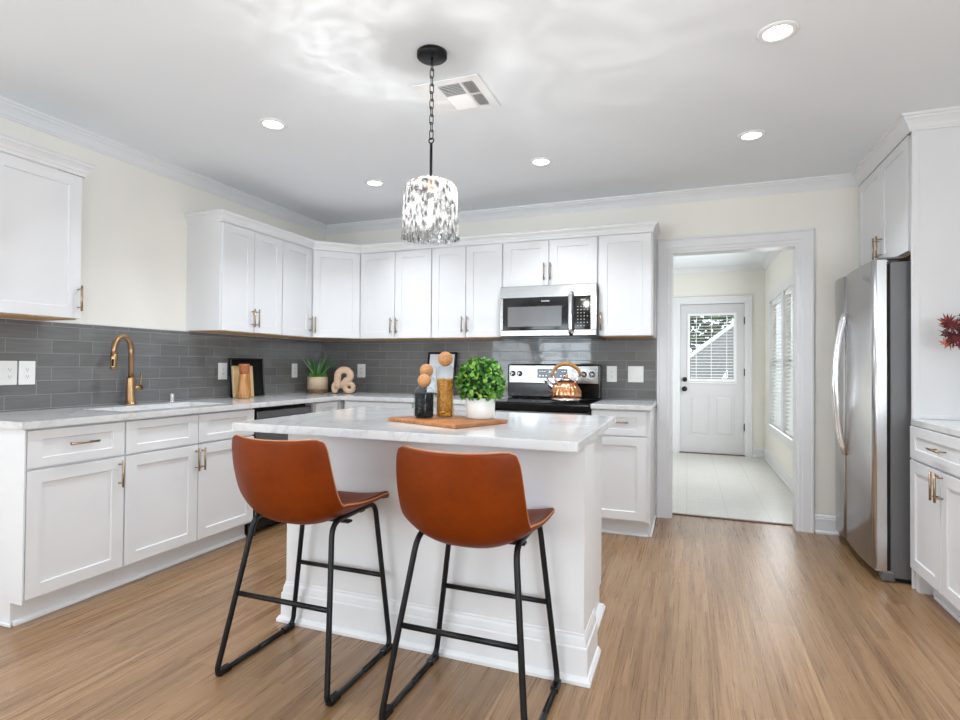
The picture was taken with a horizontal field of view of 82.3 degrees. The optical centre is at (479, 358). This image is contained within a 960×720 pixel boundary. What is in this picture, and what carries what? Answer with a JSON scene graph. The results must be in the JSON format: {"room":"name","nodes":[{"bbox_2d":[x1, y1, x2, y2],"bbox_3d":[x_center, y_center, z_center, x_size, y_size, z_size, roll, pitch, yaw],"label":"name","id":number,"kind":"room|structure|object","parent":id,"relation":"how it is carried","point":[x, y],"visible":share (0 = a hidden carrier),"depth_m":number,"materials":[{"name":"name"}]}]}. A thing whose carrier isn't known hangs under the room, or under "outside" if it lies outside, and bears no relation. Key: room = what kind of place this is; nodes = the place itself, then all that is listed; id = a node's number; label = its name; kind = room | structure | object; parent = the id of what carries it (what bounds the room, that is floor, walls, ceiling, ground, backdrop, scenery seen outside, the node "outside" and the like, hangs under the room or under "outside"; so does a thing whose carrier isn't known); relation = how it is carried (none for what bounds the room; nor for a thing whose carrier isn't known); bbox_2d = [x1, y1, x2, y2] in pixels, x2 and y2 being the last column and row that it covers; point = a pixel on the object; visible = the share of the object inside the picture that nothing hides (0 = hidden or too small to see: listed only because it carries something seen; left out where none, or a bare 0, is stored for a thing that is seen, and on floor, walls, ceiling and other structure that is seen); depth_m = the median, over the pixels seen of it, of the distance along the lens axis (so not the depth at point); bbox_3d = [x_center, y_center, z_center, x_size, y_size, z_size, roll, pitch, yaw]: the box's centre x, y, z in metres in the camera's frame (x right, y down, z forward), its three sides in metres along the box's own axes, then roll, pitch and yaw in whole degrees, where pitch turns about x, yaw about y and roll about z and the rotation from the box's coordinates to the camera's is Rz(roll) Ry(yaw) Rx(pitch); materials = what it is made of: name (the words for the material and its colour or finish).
{"room":"kitchen","nodes":[
{"label":"kitchen","id":0,"kind":"room"},
{"bbox_2d":[0,117,325,411],"bbox_3d":[-2.911,-0.092,1.952,0.129,2.536,7.720,0,-1,21],"label":"wall","id":1,"kind":"structure","parent":0,"point":[134,230],"depth_m":3.56,"materials":[{"name":"beige paint"}]},
{"bbox_2d":[0,361,16,384],"bbox_3d":[-2.488,0.078,2.876,0.011,0.128,0.117,0,-1,21],"label":"wall outlet","id":2,"kind":"object","parent":1,"relation":"attached to","point":[8,369],"visible":1,"depth_m":2.89,"materials":[{"name":"white plastic"}]},
{"bbox_2d":[6,366,13,378],"bbox_3d":[-2.478,0.078,2.897,0.002,0.068,0.033,0,-1,21],"label":"receptacle","id":3,"kind":"object","parent":2,"relation":"attached to","point":[9,369],"depth_m":2.90,"materials":[{"name":"white plastic"}]},
{"bbox_2d":[18,361,35,384],"bbox_3d":[-2.451,0.080,2.976,0.009,0.128,0.080,0,-1,21],"label":"wall outlet","id":4,"kind":"object","parent":1,"relation":"attached to","point":[26,375],"visible":1,"depth_m":2.97,"materials":[{"name":"white plastic"}]},
{"bbox_2d":[24,367,30,378],"bbox_3d":[-2.449,0.080,2.975,0.002,0.068,0.033,0,-1,21],"label":"receptacle","id":5,"kind":"object","parent":4,"relation":"attached to","point":[27,370],"depth_m":2.97,"materials":[{"name":"white plastic"}]},
{"bbox_2d":[0,133,96,320],"bbox_3d":[-2.338,-0.626,2.790,0.366,0.836,0.522,0,-1,21],"label":"upper cabinet","id":6,"kind":"object","parent":1,"relation":"attached to","point":[41,205],"visible":1,"depth_m":2.75,"materials":[{"name":"white paint"}]},
{"bbox_2d":[1,318,316,340],"bbox_3d":[-2.059,-0.191,4.034,0.011,0.008,2.985,0,-1,21],"label":"trim","id":7,"kind":"structure","parent":1,"relation":"attached to","point":[1,318],"depth_m":3.47,"materials":[{"name":"white paint"}]},
{"bbox_2d":[218,363,226,379],"bbox_3d":[-1.978,0.100,4.229,0.009,0.128,0.086,0,-1,21],"label":"wall outlet","id":8,"kind":"object","parent":1,"relation":"attached to","point":[222,367],"visible":1,"depth_m":4.22,"materials":[{"name":"white plastic"}]},
{"bbox_2d":[221,367,224,375],"bbox_3d":[-1.976,0.100,4.228,0.002,0.068,0.033,0,-1,21],"label":"receptacle","id":9,"kind":"object","parent":8,"relation":"attached to","point":[222,368],"depth_m":4.23,"materials":[{"name":"white plastic"}]},
{"bbox_2d":[186,221,282,335],"bbox_3d":[-1.821,-0.569,4.162,0.360,0.768,0.613,0,-1,21],"label":"upper cabinet","id":10,"kind":"object","parent":1,"relation":"attached to","point":[234,273],"visible":1,"depth_m":3.94,"materials":[{"name":"white paint"}]},
{"bbox_2d":[183,209,660,253],"bbox_3d":[-0.365,-0.971,4.420,3.553,0.070,1.091,1,-1,-4],"label":"crown molding","id":11,"kind":"structure","parent":10,"relation":"attached to","point":[219,214],"depth_m":4.32,"materials":[{"name":"white paint"}]},
{"bbox_2d":[258,241,312,337],"bbox_3d":[-1.646,-0.562,4.626,0.360,0.768,0.377,0,-1,21],"label":"upper cabinet","id":12,"kind":"object","parent":1,"relation":"attached to","point":[296,259],"visible":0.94,"depth_m":4.57,"materials":[{"name":"white paint"}]},
{"bbox_2d":[292,363,297,377],"bbox_3d":[-1.687,0.113,5.003,0.009,0.128,0.075,0,-1,21],"label":"wall outlet","id":13,"kind":"object","parent":1,"relation":"attached to","point":[294,365],"visible":1,"depth_m":5.00,"materials":[{"name":"white plastic"}]},
{"bbox_2d":[289,249,375,340],"bbox_3d":[-1.358,-0.555,5.035,0.611,0.766,0.626,0,-1,21],"label":"upper cabinet","id":14,"kind":"object","parent":1,"relation":"attached to","point":[336,276],"visible":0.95,"depth_m":4.83,"materials":[{"name":"white paint"}]},
{"bbox_2d":[0,96,959,234],"bbox_3d":[-0.485,-1.311,0.992,5.100,0.084,7.600,0,-1,21],"label":"trim","id":15,"kind":"structure","parent":1,"relation":"attached to","point":[908,122],"depth_m":4.00,"materials":[{"name":"white paint"}]},
{"bbox_2d":[168,393,174,401],"bbox_3d":[-2.101,0.269,3.746,0.042,0.058,0.042,0,-1,21],"label":"sink air gap","id":16,"kind":"object","parent":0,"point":[171,395],"visible":0.98,"depth_m":3.73,"materials":[{"name":"silver metal"}]},
{"bbox_2d":[0,0,959,267],"bbox_3d":[0.139,-1.376,2.644,5.300,0.100,11.330,0,-1,21],"label":"ceiling","id":17,"kind":"structure","parent":0,"point":[623,97],"depth_m":2.69,"materials":[{"name":"white paint"}]},
{"bbox_2d":[258,118,286,129],"bbox_3d":[-1.176,-1.327,3.124,0.156,0.006,0.156,0,-1,21],"label":"recessed light","id":18,"kind":"object","parent":17,"relation":"in","point":[269,123],"visible":1,"depth_m":3.12,"materials":[{"name":"white plastic"}]},
{"bbox_2d":[364,179,384,186],"bbox_3d":[-0.789,-1.310,4.121,0.156,0.006,0.156,0,-1,21],"label":"recessed light","id":19,"kind":"object","parent":17,"relation":"in","point":[376,183],"visible":1,"depth_m":4.11,"materials":[{"name":"white plastic"}]},
{"bbox_2d":[401,44,459,246],"bbox_3d":[-0.213,-0.921,2.395,0.260,0.822,0.260,0,-1,21],"label":"pendant light","id":20,"kind":"object","parent":17,"relation":"hanging from","point":[432,55],"visible":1,"depth_m":2.42,"materials":[{"name":"white glass"}]},
{"bbox_2d":[426,180,435,191],"bbox_3d":[-0.214,-0.753,2.393,0.042,0.054,0.042,0,-1,21],"label":"socket","id":21,"kind":"object","parent":20,"relation":"attached to","point":[430,184],"depth_m":2.38,"materials":[{"name":"metal"}]},
{"bbox_2d":[412,73,500,115],"bbox_3d":[-0.111,-1.320,2.775,0.340,0.012,0.340,0,-1,21],"label":"ceiling vent","id":22,"kind":"object","parent":17,"relation":"in","point":[467,93],"visible":0.99,"depth_m":2.76,"materials":[{"name":"white plastic"}]},
{"bbox_2d":[529,157,552,165],"bbox_3d":[0.406,-1.307,3.665,0.156,0.006,0.156,0,-1,21],"label":"recessed light","id":23,"kind":"object","parent":17,"relation":"in","point":[540,161],"visible":1,"depth_m":3.66,"materials":[{"name":"white plastic"}]},
{"bbox_2d":[737,130,765,140],"bbox_3d":[1.592,-1.303,3.223,0.156,0.006,0.156,0,-1,21],"label":"recessed light","id":24,"kind":"object","parent":17,"relation":"in","point":[750,135],"visible":1,"depth_m":3.22,"materials":[{"name":"white plastic"}]},
{"bbox_2d":[756,20,799,43],"bbox_3d":[1.206,-1.320,2.230,0.156,0.006,0.156,0,-1,21],"label":"recessed light","id":25,"kind":"object","parent":17,"relation":"in","point":[778,31],"visible":1,"depth_m":2.22,"materials":[{"name":"white plastic"}]},
{"bbox_2d":[0,452,959,719],"bbox_3d":[0.136,1.235,2.656,5.100,0.050,11.230,0,-1,21],"label":"floor","id":26,"kind":"structure","parent":0,"point":[703,618],"depth_m":2.30,"materials":[{"name":"brown wood"}]},
{"bbox_2d":[0,421,124,627],"bbox_3d":[-2.203,0.755,2.729,0.665,0.875,0.478,0,-1,21],"label":"base cabinet","id":27,"kind":"object","parent":26,"relation":"on","point":[62,487],"visible":0.98,"depth_m":2.56,"materials":[{"name":"white paint"}]},
{"bbox_2d":[113,408,253,586],"bbox_3d":[-1.958,0.766,3.379,0.665,0.875,0.909,0,-1,21],"label":"base cabinet","id":28,"kind":"object","parent":26,"relation":"on","point":[183,499],"visible":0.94,"depth_m":3.17,"materials":[{"name":"white paint"}]},
{"bbox_2d":[0,391,509,429],"bbox_3d":[-1.150,0.321,3.671,1.952,0.033,2.987,0,-1,21],"label":"countertop","id":29,"kind":"structure","parent":28,"relation":"on","point":[31,419],"depth_m":3.32,"materials":[{"name":"white stone"}]},
{"bbox_2d":[110,334,142,404],"bbox_3d":[-2.202,0.072,3.412,0.068,0.440,0.247,0,-1,8],"label":"faucet","id":30,"kind":"object","parent":29,"relation":"on","point":[131,386],"visible":0.99,"depth_m":3.44,"materials":[{"name":"gold metal"}]},
{"bbox_2d":[231,366,253,397],"bbox_3d":[-1.848,0.183,4.285,0.039,0.245,0.205,0,-1,21],"label":"serving board","id":31,"kind":"object","parent":29,"relation":"on","point":[235,369],"visible":0.5,"depth_m":4.22,"materials":[{"name":"beige wood"}]},
{"bbox_2d":[237,364,249,398],"bbox_3d":[-1.788,0.174,4.164,0.092,0.262,0.092,0,-1,21],"label":"pepper mill","id":32,"kind":"object","parent":29,"relation":"on","point":[243,392],"visible":1,"depth_m":4.13,"materials":[{"name":"brown wood"}]},
{"bbox_2d":[229,358,264,397],"bbox_3d":[-1.862,0.155,4.406,0.048,0.305,0.350,0,-1,21],"label":"tray","id":33,"kind":"object","parent":29,"relation":"on","point":[258,365],"visible":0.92,"depth_m":4.49,"materials":[{"name":"black plastic"}]},
{"bbox_2d":[307,389,326,392],"bbox_3d":[-1.504,0.303,5.086,0.180,0.036,0.180,0,-1,21],"label":"pot","id":34,"kind":"object","parent":29,"relation":"on","point":[308,390],"depth_m":5.01,"materials":[{"name":"brown ceramic"}]},
{"bbox_2d":[307,376,327,388],"bbox_3d":[-1.504,0.228,5.087,0.184,0.113,0.184,0,-1,21],"label":"pot","id":35,"kind":"object","parent":29,"relation":"on","point":[313,382],"depth_m":5.01,"materials":[{"name":"ceramic"}]},
{"bbox_2d":[301,354,340,392],"bbox_3d":[-1.432,0.139,5.119,0.362,0.365,0.396,0,-1,21],"label":"aloe","id":36,"kind":"object","parent":29,"relation":"on","point":[317,382],"visible":1,"depth_m":5.03,"materials":[{"name":"ceramic"}]},
{"bbox_2d":[331,367,355,393],"bbox_3d":[-1.228,0.198,4.954,0.218,0.244,0.048,0,-1,-1],"label":"ornament","id":37,"kind":"object","parent":29,"relation":"on","point":[347,381],"visible":1,"depth_m":4.93,"materials":[{"name":"brown wood"}]},
{"bbox_2d":[425,352,456,394],"bbox_3d":[-0.348,0.137,4.893,0.280,0.381,0.092,0,-1,21],"label":"picture frame","id":38,"kind":"object","parent":29,"relation":"on","point":[439,371],"visible":0.62,"depth_m":4.89,"materials":[{"name":"white paper"}]},
{"bbox_2d":[247,403,310,535],"bbox_3d":[-1.703,0.778,4.093,0.622,0.873,0.594,0,-1,21],"label":"dishwasher","id":39,"kind":"object","parent":26,"relation":"on","point":[295,409],"visible":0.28,"depth_m":3.89,"materials":[{"name":"black metal"}]},
{"bbox_2d":[215,434,392,706],"bbox_3d":[-0.676,0.742,2.164,0.522,0.910,0.507,0,-1,21],"label":"bar stool","id":40,"kind":"object","parent":26,"relation":"on","point":[284,481],"visible":1,"depth_m":1.98,"materials":[{"name":"leather"}]},
{"bbox_2d":[305,400,337,412],"bbox_3d":[-1.517,0.785,4.548,0.665,0.875,0.299,0,-1,21],"label":"base cabinet","id":41,"kind":"object","parent":26,"relation":"on","point":[326,405],"visible":0.09,"depth_m":4.41,"materials":[{"name":"white paint"}]},
{"bbox_2d":[336,400,343,409],"bbox_3d":[-1.365,0.792,5.000,0.630,0.875,0.653,0,-1,21],"label":"base cabinet","id":42,"kind":"object","parent":26,"relation":"on","point":[340,402],"visible":0.05,"depth_m":4.62,"materials":[{"name":"white paint"}]},
{"bbox_2d":[344,400,413,408],"bbox_3d":[-0.740,0.794,4.758,0.654,0.875,0.665,0,-1,21],"label":"base cabinet","id":43,"kind":"object","parent":26,"relation":"on","point":[347,403],"visible":0.03,"depth_m":4.50,"materials":[{"name":"white paint"}]},
{"bbox_2d":[413,403,465,409],"bbox_3d":[-0.132,0.796,4.528,0.644,0.875,0.665,0,-1,21],"label":"base cabinet","id":44,"kind":"object","parent":26,"relation":"on","point":[455,406],"visible":0.02,"depth_m":4.24,"materials":[{"name":"white paint"}]},
{"bbox_2d":[276,433,605,687],"bbox_3d":[-0.124,0.769,2.617,1.422,0.878,0.770,0,-1,21],"label":"kitchen island","id":45,"kind":"object","parent":26,"relation":"on","point":[570,483],"visible":0.63,"depth_m":2.23,"materials":[{"name":"white paint"}]},
{"bbox_2d":[232,406,615,451],"bbox_3d":[-0.191,0.311,2.640,1.521,0.035,1.062,0,-1,21],"label":"island countertop","id":46,"kind":"structure","parent":45,"relation":"on","point":[533,431],"depth_m":2.29,"materials":[{"name":"white stone"}]},
{"bbox_2d":[388,414,506,428],"bbox_3d":[-0.152,0.283,2.504,0.450,0.016,0.324,0,-1,43],"label":"cutting board","id":47,"kind":"object","parent":46,"relation":"on","point":[456,421],"visible":0.81,"depth_m":2.42,"materials":[{"name":"brown wood"}]},
{"bbox_2d":[413,374,430,412],"bbox_3d":[-0.257,0.174,2.525,0.096,0.201,0.096,0,-1,21],"label":"storage jar","id":48,"kind":"object","parent":47,"relation":"on","point":[424,380],"visible":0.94,"depth_m":2.50,"materials":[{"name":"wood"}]},
{"bbox_2d":[415,392,432,417],"bbox_3d":[-0.257,0.213,2.525,0.085,0.112,0.085,1,-1,-43],"label":"beans","id":49,"kind":"object","parent":48,"relation":"in","point":[423,401],"visible":1,"depth_m":2.49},
{"bbox_2d":[417,364,434,386],"bbox_3d":[-0.262,0.152,2.682,0.092,0.248,0.092,0,-1,21],"label":"storage jar","id":50,"kind":"object","parent":47,"relation":"on","point":[427,369],"visible":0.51,"depth_m":2.66,"materials":[{"name":"wood"}]},
{"bbox_2d":[438,352,454,415],"bbox_3d":[-0.164,0.122,2.581,0.088,0.307,0.088,0,-1,21],"label":"storage jar","id":51,"kind":"object","parent":47,"relation":"on","point":[444,358],"visible":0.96,"depth_m":2.56,"materials":[{"name":"wood"}]},
{"bbox_2d":[437,378,452,415],"bbox_3d":[-0.164,0.183,2.580,0.077,0.176,0.077,1,-1,-40],"label":"corn","id":52,"kind":"object","parent":51,"relation":"in","point":[444,385],"visible":1,"depth_m":2.55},
{"bbox_2d":[454,356,505,418],"bbox_3d":[0.001,0.131,2.549,0.247,0.292,0.247,0,-1,21],"label":"boxwood ball","id":53,"kind":"object","parent":47,"relation":"on","point":[480,379],"visible":1,"depth_m":2.48,"materials":[{"name":"green plant"}]},
{"bbox_2d":[379,445,560,719],"bbox_3d":[-0.017,0.744,1.916,0.522,0.910,0.507,0,-1,21],"label":"bar stool","id":54,"kind":"object","parent":26,"relation":"on","point":[470,500],"visible":1,"depth_m":1.73,"materials":[{"name":"leather"}]},
{"bbox_2d":[495,364,601,414],"bbox_3d":[0.500,0.640,4.260,0.786,1.190,0.706,0,-1,21],"label":"range","id":55,"kind":"object","parent":26,"relation":"on","point":[524,380],"visible":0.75,"depth_m":4.43,"materials":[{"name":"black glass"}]},
{"bbox_2d":[495,397,599,406],"bbox_3d":[0.517,0.338,4.253,0.751,0.022,0.570,0,-1,21],"label":"cooktop","id":56,"kind":"object","parent":55,"relation":"in","point":[512,401],"depth_m":4.05,"materials":[{"name":"black glass"}]},
{"bbox_2d":[544,362,581,401],"bbox_3d":[0.641,0.175,4.138,0.233,0.292,0.248,1,-1,-37],"label":"tea kettle","id":57,"kind":"object","parent":55,"relation":"on","point":[565,389],"visible":1,"depth_m":4.07,"materials":[{"name":"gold metal"}]},
{"bbox_2d":[591,407,655,536],"bbox_3d":[1.075,0.800,4.073,0.410,0.875,0.665,0,-1,21],"label":"base cabinet","id":58,"kind":"object","parent":26,"relation":"on","point":[628,446],"visible":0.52,"depth_m":3.80,"materials":[{"name":"white paint"}]},
{"bbox_2d":[591,399,656,410],"bbox_3d":[1.081,0.345,4.083,0.412,0.033,0.640,0,-1,21],"label":"countertop","id":59,"kind":"structure","parent":58,"relation":"on","point":[642,405],"depth_m":3.84,"materials":[{"name":"white stone"}]},
{"bbox_2d":[832,256,911,583],"bbox_3d":[2.664,0.344,3.331,0.842,1.792,0.856,0,-1,21],"label":"refrigerator","id":60,"kind":"object","parent":26,"relation":"on","point":[871,366],"visible":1,"depth_m":3.06,"materials":[{"name":"silver metal"}]},
{"bbox_2d":[910,426,959,622],"bbox_3d":[2.435,0.790,2.470,0.665,0.873,0.762,0,-1,21],"label":"base cabinet","id":61,"kind":"object","parent":26,"relation":"on","point":[935,469],"visible":1,"depth_m":2.64,"materials":[{"name":"white paint"}]},
{"bbox_2d":[911,419,959,436],"bbox_3d":[2.449,0.335,2.441,0.625,0.031,0.832,0,-1,21],"label":"countertop","id":62,"kind":"structure","parent":61,"relation":"on","point":[952,427],"depth_m":2.69,"materials":[{"name":"white stone"}]},
{"bbox_3d":[2.486,0.154,2.658,0.128,0.335,0.128,0,-1,21],"label":"glass vase","id":63,"kind":"object","parent":62,"relation":"on","visible":0},
{"bbox_2d":[937,313,959,349],"bbox_3d":[2.497,0.026,2.660,0.468,0.561,0.199,0,-1,21],"label":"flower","id":64,"kind":"object","parent":63,"relation":"in","point":[948,322],"visible":1,"depth_m":2.72,"materials":[{"name":"red plant"}]},
{"bbox_2d":[911,126,959,589],"bbox_3d":[2.605,-0.034,2.845,0.610,2.534,0.022,0,-1,21],"label":"end panel","id":65,"kind":"object","parent":26,"relation":"on","point":[935,153],"visible":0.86,"depth_m":2.92,"materials":[{"name":"white paint"}]},
{"bbox_2d":[466,397,494,418],"bbox_3d":[0.001,0.230,2.547,0.138,0.094,0.138,0,-1,21],"label":"pot","id":66,"kind":"object","parent":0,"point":[484,407],"depth_m":2.49,"materials":[{"name":"white ceramic"}]},
{"bbox_2d":[324,174,870,515],"bbox_3d":[0.867,-0.026,4.582,5.100,2.536,0.129,0,-1,21],"label":"wall","id":67,"kind":"structure","parent":0,"point":[833,214],"depth_m":4.34,"materials":[{"name":"beige paint"}]},
{"bbox_2d":[357,364,364,376],"bbox_3d":[-1.136,0.121,5.262,0.088,0.128,0.009,0,-1,21],"label":"wall outlet","id":68,"kind":"object","parent":67,"relation":"attached to","point":[360,367],"visible":1,"depth_m":5.26,"materials":[{"name":"white plastic"}]},
{"bbox_2d":[360,249,442,340],"bbox_3d":[-0.695,-0.550,4.926,0.710,0.768,0.360,0,-1,21],"label":"upper cabinet","id":69,"kind":"object","parent":67,"relation":"attached to","point":[396,286],"visible":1,"depth_m":4.79,"materials":[{"name":"white paint"}]},
{"bbox_2d":[432,243,503,339],"bbox_3d":[-0.064,-0.548,4.688,0.634,0.768,0.360,0,-1,21],"label":"upper cabinet","id":70,"kind":"object","parent":67,"relation":"attached to","point":[467,281],"visible":0.95,"depth_m":4.55,"materials":[{"name":"white paint"}]},
{"bbox_2d":[503,236,597,286],"bbox_3d":[0.590,-0.749,4.445,0.756,0.362,0.360,0,-1,21],"label":"upper cabinet","id":71,"kind":"object","parent":67,"relation":"attached to","point":[569,260],"visible":0.92,"depth_m":4.30,"materials":[{"name":"white paint"}]},
{"bbox_2d":[500,283,605,340],"bbox_3d":[0.583,-0.353,4.384,0.782,0.414,0.446,0,-1,21],"label":"microwave","id":72,"kind":"object","parent":71,"relation":"attached to","point":[563,312],"visible":0.99,"depth_m":4.23,"materials":[{"name":"silver metal"}]},
{"bbox_2d":[607,366,616,381],"bbox_3d":[1.063,0.128,4.432,0.080,0.128,0.009,0,-1,21],"label":"wall outlet","id":73,"kind":"object","parent":67,"relation":"attached to","point":[611,370],"visible":1,"depth_m":4.43,"materials":[{"name":"white plastic"}]},
{"bbox_2d":[610,370,613,377],"bbox_3d":[1.062,0.128,4.430,0.033,0.068,0.002,0,-1,21],"label":"receptacle","id":74,"kind":"object","parent":73,"relation":"attached to","point":[611,371],"depth_m":4.43,"materials":[{"name":"white plastic"}]},
{"bbox_2d":[598,232,654,338],"bbox_3d":[1.130,-0.544,4.237,0.399,0.768,0.360,0,-1,21],"label":"upper cabinet","id":75,"kind":"object","parent":67,"relation":"attached to","point":[626,262],"visible":0.97,"depth_m":4.11,"materials":[{"name":"white paint"}]},
{"bbox_2d":[628,366,643,381],"bbox_3d":[1.236,0.128,4.365,0.120,0.128,0.011,0,-1,21],"label":"wall switch","id":76,"kind":"object","parent":67,"relation":"attached to","point":[635,373],"visible":1,"depth_m":4.36,"materials":[{"name":"white plastic"}]},
{"bbox_2d":[672,513,792,525],"bbox_3d":[1.931,1.243,4.242,0.870,0.010,0.035,0,-1,21],"label":"threshold","id":77,"kind":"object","parent":67,"relation":"attached to","point":[734,519],"depth_m":4.22,"materials":[{"name":"brown wood"}]},
{"bbox_2d":[656,228,814,532],"bbox_3d":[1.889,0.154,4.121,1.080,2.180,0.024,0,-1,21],"label":"trim","id":78,"kind":"structure","parent":67,"relation":"attached to","point":[805,238],"depth_m":4.00,"materials":[{"name":"white paint"}]},
{"bbox_2d":[815,514,839,535],"bbox_3d":[2.457,1.181,3.891,0.149,0.130,0.022,0,-1,21],"label":"baseboard","id":79,"kind":"structure","parent":67,"relation":"attached to","point":[824,524],"depth_m":3.89,"materials":[{"name":"white paint"}]},
{"bbox_2d":[859,135,910,266],"bbox_3d":[2.766,-0.891,3.320,0.655,0.647,0.930,0,-1,21],"label":"upper cabinet","id":80,"kind":"object","parent":67,"relation":"attached to","point":[885,195],"visible":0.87,"depth_m":3.33,"materials":[{"name":"white paint"}]},
{"bbox_2d":[673,271,764,446],"bbox_3d":[2.914,0.031,7.587,1.810,2.536,0.120,0,-1,21],"label":"wall","id":81,"kind":"structure","parent":0,"point":[747,282],"depth_m":7.26,"materials":[{"name":"beige paint"}]},
{"bbox_2d":[680,303,744,454],"bbox_3d":[3.141,0.278,7.443,0.804,2.018,0.106,0,-1,21],"label":"door","id":82,"kind":"structure","parent":81,"relation":"in","point":[711,410],"depth_m":7.45,"materials":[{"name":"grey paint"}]},
{"bbox_2d":[691,315,732,378],"bbox_3d":[3.146,-0.148,7.472,0.525,0.855,0.039,0,-1,21],"label":"window blind","id":83,"kind":"object","parent":82,"relation":"attached to","point":[726,316],"depth_m":7.46,"materials":[{"name":"white plastic"}]},
{"bbox_2d":[680,451,744,455],"bbox_3d":[3.142,1.294,7.464,0.820,0.012,0.110,0,-1,21],"label":"trim","id":84,"kind":"structure","parent":81,"relation":"attached to","point":[680,451],"depth_m":7.41,"materials":[{"name":"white wood"}]},
{"bbox_2d":[673,295,752,456],"bbox_3d":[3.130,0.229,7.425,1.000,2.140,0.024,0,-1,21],"label":"trim","id":85,"kind":"structure","parent":81,"relation":"attached to","point":[748,299],"depth_m":7.33,"materials":[{"name":"white paint"}]},
{"bbox_2d":[753,447,764,457],"bbox_3d":[3.658,1.235,7.210,0.145,0.130,0.022,0,-1,21],"label":"baseboard","id":86,"kind":"structure","parent":81,"relation":"attached to","point":[757,451],"depth_m":7.21,"materials":[{"name":"white paint"}]},
{"bbox_2d":[765,249,792,474],"bbox_3d":[3.194,0.007,5.595,0.120,2.536,3.410,0,-1,21],"label":"wall","id":87,"kind":"structure","parent":0,"point":[780,269],"depth_m":6.36,"materials":[{"name":"beige paint"}]},
{"bbox_2d":[673,250,780,274],"bbox_3d":[2.301,-1.222,5.952,1.810,0.084,3.410,0,-1,21],"label":"trim","id":88,"kind":"structure","parent":87,"relation":"attached to","point":[771,255],"depth_m":7.34,"materials":[{"name":"white paint"}]},
{"bbox_2d":[771,295,780,428],"bbox_3d":[3.433,0.046,6.268,0.088,1.480,0.880,0,-1,21],"label":"window","id":89,"kind":"structure","parent":87,"relation":"in","point":[777,409],"depth_m":6.46,"materials":[{"name":"white plastic"}]},
{"bbox_2d":[763,448,791,490],"bbox_3d":[3.118,1.209,5.604,0.022,0.130,3.410,0,-1,21],"label":"baseboard","id":90,"kind":"structure","parent":87,"relation":"attached to","point":[786,477],"depth_m":6.02,"materials":[{"name":"white paint"}]},
{"bbox_2d":[766,274,792,449],"bbox_3d":[3.202,0.053,5.843,0.040,1.690,2.060,0,-1,21],"label":"trim","id":91,"kind":"structure","parent":87,"relation":"attached to","point":[777,433],"depth_m":5.83,"materials":[{"name":"white paint"}]},
{"bbox_2d":[785,285,792,435],"bbox_3d":[3.089,0.031,5.356,0.088,1.480,0.830,0,-1,21],"label":"window","id":92,"kind":"structure","parent":87,"relation":"in","point":[789,291],"depth_m":5.63,"materials":[{"name":"white plastic"}]},
{"label":"outside","id":93,"kind":"structure","parent":0,"visible":0},
{"bbox_3d":[8.973,1.906,24.804,34.000,0.050,36.270,0,-1,21],"label":"ground","id":94,"kind":"structure","parent":93,"visible":0},
{"bbox_2d":[690,322,733,378],"bbox_3d":[9.257,0.007,14.698,8.543,3.479,7.238,0,-1,21],"label":"house","id":95,"kind":"structure","parent":94,"relation":"on","point":[719,340],"depth_m":13.39,"materials":[{"name":"white wood"}]},
{"bbox_2d":[690,315,733,352],"bbox_3d":[9.472,-0.716,22.093,5.225,5.755,3.894,0,-1,21],"label":"shade tree","id":96,"kind":"object","parent":94,"relation":"on","point":[716,328],"visible":0.06,"depth_m":21.00,"materials":[{"name":"green plant"}]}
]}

